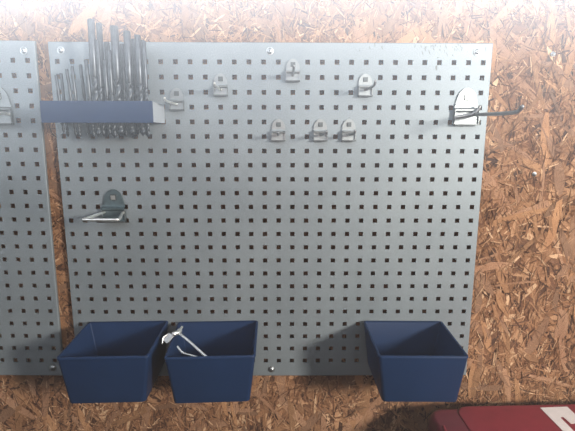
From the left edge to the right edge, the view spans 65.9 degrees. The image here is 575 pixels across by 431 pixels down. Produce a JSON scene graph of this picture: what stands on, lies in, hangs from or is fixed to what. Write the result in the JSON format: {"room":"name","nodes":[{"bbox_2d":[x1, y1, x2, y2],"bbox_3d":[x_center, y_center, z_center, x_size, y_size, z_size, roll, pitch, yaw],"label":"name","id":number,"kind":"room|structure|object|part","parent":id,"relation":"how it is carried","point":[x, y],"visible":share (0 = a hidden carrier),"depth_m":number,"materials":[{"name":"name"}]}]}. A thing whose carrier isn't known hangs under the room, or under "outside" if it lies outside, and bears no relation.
{"room":"workshop","nodes":[
{"label":"workshop","id":0,"kind":"room"},
{"bbox_2d":[0,0,574,430],"bbox_3d":[-0.023,0.004,0.662,2.200,1.500,0.020,0,10,0],"label":"wall","id":1,"kind":"structure","parent":0,"point":[521,347],"depth_m":0.65,"materials":[{"name":"brown wood"}]},
{"bbox_2d":[0,40,62,374],"bbox_3d":[-0.642,0.003,0.640,0.606,0.502,0.012,1,10,-1],"label":"perforated panel","id":2,"kind":"object","parent":1,"relation":"attached to","point":[19,50],"visible":0.98,"depth_m":0.65,"materials":[{"name":"metal"}]},
{"bbox_2d":[0,88,13,124],"bbox_3d":[-0.392,-0.146,0.582,0.050,0.050,0.066,0,10,0],"label":"hook","id":3,"kind":"object","parent":2,"relation":"attached to","point":[6,114],"visible":1,"depth_m":0.61,"materials":[{"name":"metal"}]},
{"bbox_2d":[48,42,492,375],"bbox_3d":[-0.022,0.007,0.646,0.602,0.491,0.012,0,10,0],"label":"perforated panel","id":4,"kind":"object","parent":1,"relation":"attached to","point":[198,52],"visible":0.86,"depth_m":0.64,"materials":[{"name":"metal"}]},
{"bbox_2d":[39,101,164,122],"bbox_3d":[-0.240,-0.136,0.586,0.141,0.027,0.057,0,10,0],"label":"rack","id":5,"kind":"object","parent":4,"relation":"attached to","point":[51,111],"visible":1,"depth_m":0.56,"materials":[{"name":"blue plastic"}]},
{"bbox_2d":[55,75,64,132],"bbox_3d":[-0.292,-0.143,0.570,0.007,0.072,0.004,0,10,0],"label":"bit","id":6,"kind":"object","parent":5,"relation":"in","point":[56,76],"visible":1,"depth_m":0.57,"materials":[{"name":"metal"}]},
{"bbox_2d":[60,73,68,136],"bbox_3d":[-0.297,-0.147,0.591,0.005,0.083,0.004,-1,10,0],"label":"bit","id":7,"kind":"object","parent":5,"relation":"in","point":[61,74],"visible":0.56,"depth_m":0.59,"materials":[{"name":"metal"}]},
{"bbox_2d":[65,69,76,135],"bbox_3d":[-0.288,-0.150,0.590,0.009,0.087,0.004,0,10,-1],"label":"bit","id":8,"kind":"object","parent":5,"relation":"in","point":[66,70],"visible":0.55,"depth_m":0.59,"materials":[{"name":"metal"}]},
{"bbox_2d":[70,66,80,136],"bbox_3d":[-0.272,-0.146,0.570,0.007,0.089,0.004,0,10,0],"label":"bit","id":9,"kind":"object","parent":5,"relation":"in","point":[71,67],"visible":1,"depth_m":0.57,"materials":[{"name":"metal"}]},
{"bbox_2d":[79,64,89,134],"bbox_3d":[-0.270,-0.153,0.590,0.008,0.091,0.004,0,10,0],"label":"bit","id":10,"kind":"object","parent":5,"relation":"in","point":[80,65],"visible":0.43,"depth_m":0.58,"materials":[{"name":"metal"}]},
{"bbox_2d":[84,60,95,136],"bbox_3d":[-0.254,-0.149,0.569,0.007,0.096,0.005,0,10,0],"label":"bit","id":11,"kind":"object","parent":5,"relation":"in","point":[86,64],"visible":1,"depth_m":0.56,"materials":[{"name":"metal"}]},
{"bbox_2d":[87,18,101,136],"bbox_3d":[-0.245,-0.173,0.565,0.009,0.145,0.009,0,10,-1],"label":"bit","id":12,"kind":"object","parent":5,"relation":"in","point":[90,22],"visible":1,"depth_m":0.56,"materials":[{"name":"metal"}]},
{"bbox_2d":[95,40,105,135],"bbox_3d":[-0.239,-0.162,0.567,0.006,0.119,0.005,0,10,0],"label":"bit","id":13,"kind":"object","parent":5,"relation":"in","point":[97,42],"visible":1,"depth_m":0.56,"materials":[{"name":"metal"}]},
{"bbox_2d":[96,22,107,137],"bbox_3d":[-0.244,-0.177,0.586,0.008,0.146,0.008,0,10,-1],"label":"bit","id":14,"kind":"object","parent":5,"relation":"in","point":[99,32],"visible":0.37,"depth_m":0.58,"materials":[{"name":"metal"}]},
{"bbox_2d":[102,60,111,134],"bbox_3d":[-0.231,-0.151,0.569,0.005,0.093,0.005,0,10,0],"label":"bit","id":15,"kind":"object","parent":5,"relation":"in","point":[105,72],"visible":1,"depth_m":0.56,"materials":[{"name":"metal"}]},
{"bbox_2d":[104,42,112,135],"bbox_3d":[-0.235,-0.167,0.588,0.008,0.120,0.007,0,10,0],"label":"bit","id":16,"kind":"object","parent":5,"relation":"in","point":[106,44],"visible":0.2,"depth_m":0.58,"materials":[{"name":"metal"}]},
{"bbox_2d":[106,50,116,137],"bbox_3d":[-0.225,-0.155,0.569,0.007,0.109,0.006,0,10,0],"label":"bit","id":17,"kind":"object","parent":5,"relation":"in","point":[108,52],"visible":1,"depth_m":0.56,"materials":[{"name":"metal"}]},
{"bbox_2d":[110,25,123,135],"bbox_3d":[-0.217,-0.170,0.566,0.010,0.135,0.010,0,10,0],"label":"bit","id":18,"kind":"object","parent":5,"relation":"in","point":[114,31],"visible":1,"depth_m":0.56,"materials":[{"name":"metal"}]},
{"bbox_2d":[120,44,127,135],"bbox_3d":[-0.217,-0.165,0.588,0.007,0.119,0.006,2,10,-1],"label":"bit","id":19,"kind":"object","parent":5,"relation":"in","point":[122,61],"visible":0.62,"depth_m":0.58,"materials":[{"name":"metal"}]},
{"bbox_2d":[123,30,134,134],"bbox_3d":[-0.202,-0.167,0.566,0.010,0.129,0.009,1,10,-1],"label":"bit","id":20,"kind":"object","parent":5,"relation":"in","point":[126,34],"visible":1,"depth_m":0.56,"materials":[{"name":"metal"}]},
{"bbox_2d":[131,39,139,134],"bbox_3d":[-0.201,-0.169,0.588,0.008,0.123,0.007,0,10,-1],"label":"bit","id":21,"kind":"object","parent":5,"relation":"in","point":[135,89],"visible":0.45,"depth_m":0.58,"materials":[{"name":"metal"}]},
{"bbox_2d":[134,34,145,135],"bbox_3d":[-0.188,-0.165,0.567,0.008,0.125,0.008,0,10,0],"label":"bit","id":22,"kind":"object","parent":5,"relation":"in","point":[137,38],"visible":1,"depth_m":0.56,"materials":[{"name":"metal"}]},
{"bbox_2d":[141,40,147,136],"bbox_3d":[-0.189,-0.167,0.588,0.006,0.124,0.006,0,10,0],"label":"bit","id":23,"kind":"object","parent":5,"relation":"in","point":[141,40],"visible":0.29,"depth_m":0.59,"materials":[{"name":"metal"}]},
{"bbox_2d":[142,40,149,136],"bbox_3d":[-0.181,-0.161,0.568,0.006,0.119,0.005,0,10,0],"label":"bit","id":24,"kind":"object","parent":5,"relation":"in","point":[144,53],"visible":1,"depth_m":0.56,"materials":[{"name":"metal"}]},
{"bbox_3d":[-0.171,-0.136,0.587,0.002,0.025,0.055,0,10,0],"label":"panel","id":25,"kind":"part","parent":5,"relation":"part of","materials":[{"name":"grey metal"}]},
{"bbox_2d":[82,189,126,222],"bbox_3d":[-0.245,-0.009,0.608,0.050,0.047,0.066,0,10,0],"label":"hook","id":26,"kind":"object","parent":4,"relation":"attached to","point":[112,210],"visible":1,"depth_m":0.63,"materials":[{"name":"metal"}]},
{"bbox_3d":[-0.249,-0.014,0.633,0.034,0.046,0.007,0,10,0],"label":"plate","id":27,"kind":"part","parent":26,"relation":"part of","materials":[{"name":"metal"}]},
{"bbox_2d":[57,321,167,403],"bbox_3d":[-0.236,0.201,0.620,0.119,0.067,0.112,0,10,-3],"label":"storage bin","id":28,"kind":"object","parent":4,"relation":"attached to","point":[115,361],"visible":1,"depth_m":0.57,"materials":[{"name":"blue plastic"}]},
{"bbox_2d":[163,88,183,110],"bbox_3d":[-0.152,-0.156,0.588,0.019,0.030,0.055,0,10,0],"label":"hook","id":29,"kind":"object","parent":4,"relation":"attached to","point":[176,103],"visible":1,"depth_m":0.61,"materials":[{"name":"metal"}]},
{"bbox_3d":[-0.152,-0.160,0.607,0.019,0.030,0.007,0,10,0],"label":"plate","id":30,"kind":"part","parent":29,"relation":"part of","materials":[{"name":"metal"}]},
{"bbox_2d":[164,320,257,402],"bbox_3d":[-0.101,0.201,0.621,0.119,0.067,0.112,0,10,-3],"label":"storage bin","id":31,"kind":"object","parent":4,"relation":"attached to","point":[225,374],"visible":1,"depth_m":0.57,"materials":[{"name":"blue plastic"}]},
{"bbox_2d":[161,326,206,355],"bbox_3d":[-0.127,0.182,0.589,0.094,0.037,0.036,9,14,41],"label":"hook","id":32,"kind":"object","parent":31,"relation":"on","point":[167,337],"visible":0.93,"depth_m":0.61,"materials":[{"name":"metal"}]},
{"bbox_3d":[-0.164,0.168,0.608,0.010,0.001,0.013,30,64,24],"label":"plate","id":33,"kind":"part","parent":32,"relation":"part of","materials":[{"name":"silver metal"}]},
{"bbox_2d":[177,346,194,355],"bbox_3d":[-0.117,0.191,0.586,0.068,0.028,0.007,3,11,17],"label":"hook","id":34,"kind":"object","parent":31,"relation":"in","point":[178,347],"visible":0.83,"depth_m":0.59,"materials":[{"name":"metal"}]},
{"bbox_2d":[213,73,227,95],"bbox_3d":[-0.091,-0.175,0.584,0.019,0.030,0.057,0,10,0],"label":"hook","id":35,"kind":"object","parent":4,"relation":"attached to","point":[220,84],"visible":1,"depth_m":0.60,"materials":[{"name":"metal"}]},
{"bbox_2d":[272,119,284,140],"bbox_3d":[-0.012,-0.116,0.600,0.019,0.030,0.047,0,10,0],"label":"hook","id":36,"kind":"object","parent":4,"relation":"attached to","point":[278,126],"visible":1,"depth_m":0.62,"materials":[{"name":"metal"}]},
{"bbox_2d":[286,59,299,81],"bbox_3d":[0.008,-0.193,0.581,0.019,0.030,0.057,0,10,0],"label":"hook","id":37,"kind":"object","parent":4,"relation":"attached to","point":[292,67],"visible":1,"depth_m":0.60,"materials":[{"name":"metal"}]},
{"bbox_2d":[313,119,327,140],"bbox_3d":[0.046,-0.115,0.597,0.019,0.030,0.055,0,10,0],"label":"hook","id":38,"kind":"object","parent":4,"relation":"attached to","point":[320,132],"visible":1,"depth_m":0.62,"materials":[{"name":"metal"}]},
{"bbox_2d":[342,119,355,140],"bbox_3d":[0.086,-0.115,0.597,0.019,0.030,0.055,0,10,0],"label":"hook","id":39,"kind":"object","parent":4,"relation":"attached to","point":[348,128],"visible":1,"depth_m":0.62,"materials":[{"name":"metal"}]},
{"bbox_2d":[358,74,375,96],"bbox_3d":[0.107,-0.174,0.584,0.019,0.030,0.059,0,10,0],"label":"hook","id":40,"kind":"object","parent":4,"relation":"attached to","point":[365,89],"visible":1,"depth_m":0.61,"materials":[{"name":"metal"}]},
{"bbox_2d":[363,321,467,401],"bbox_3d":[0.173,0.201,0.623,0.119,0.067,0.112,0,10,0],"label":"storage bin","id":41,"kind":"object","parent":4,"relation":"attached to","point":[409,361],"visible":1,"depth_m":0.58,"materials":[{"name":"blue plastic"}]},
{"bbox_2d":[452,88,523,125],"bbox_3d":[0.249,-0.140,0.559,0.038,0.050,0.123,0,10,0],"label":"hook","id":42,"kind":"object","parent":4,"relation":"attached to","point":[467,110],"visible":1,"depth_m":0.61,"materials":[{"name":"metal"}]},
{"bbox_3d":[0.248,-0.150,0.612,0.034,0.050,0.007,0,10,0],"label":"plate","id":43,"kind":"part","parent":42,"relation":"part of","materials":[{"name":"metal"}]},
{"bbox_2d":[428,404,574,430],"bbox_3d":[0.407,0.371,0.577,0.400,0.141,0.210,0,10,-2],"label":"tool case","id":44,"kind":"object","parent":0,"point":[514,417],"visible":1,"depth_m":0.63,"materials":[{"name":"red plastic"}]}
]}

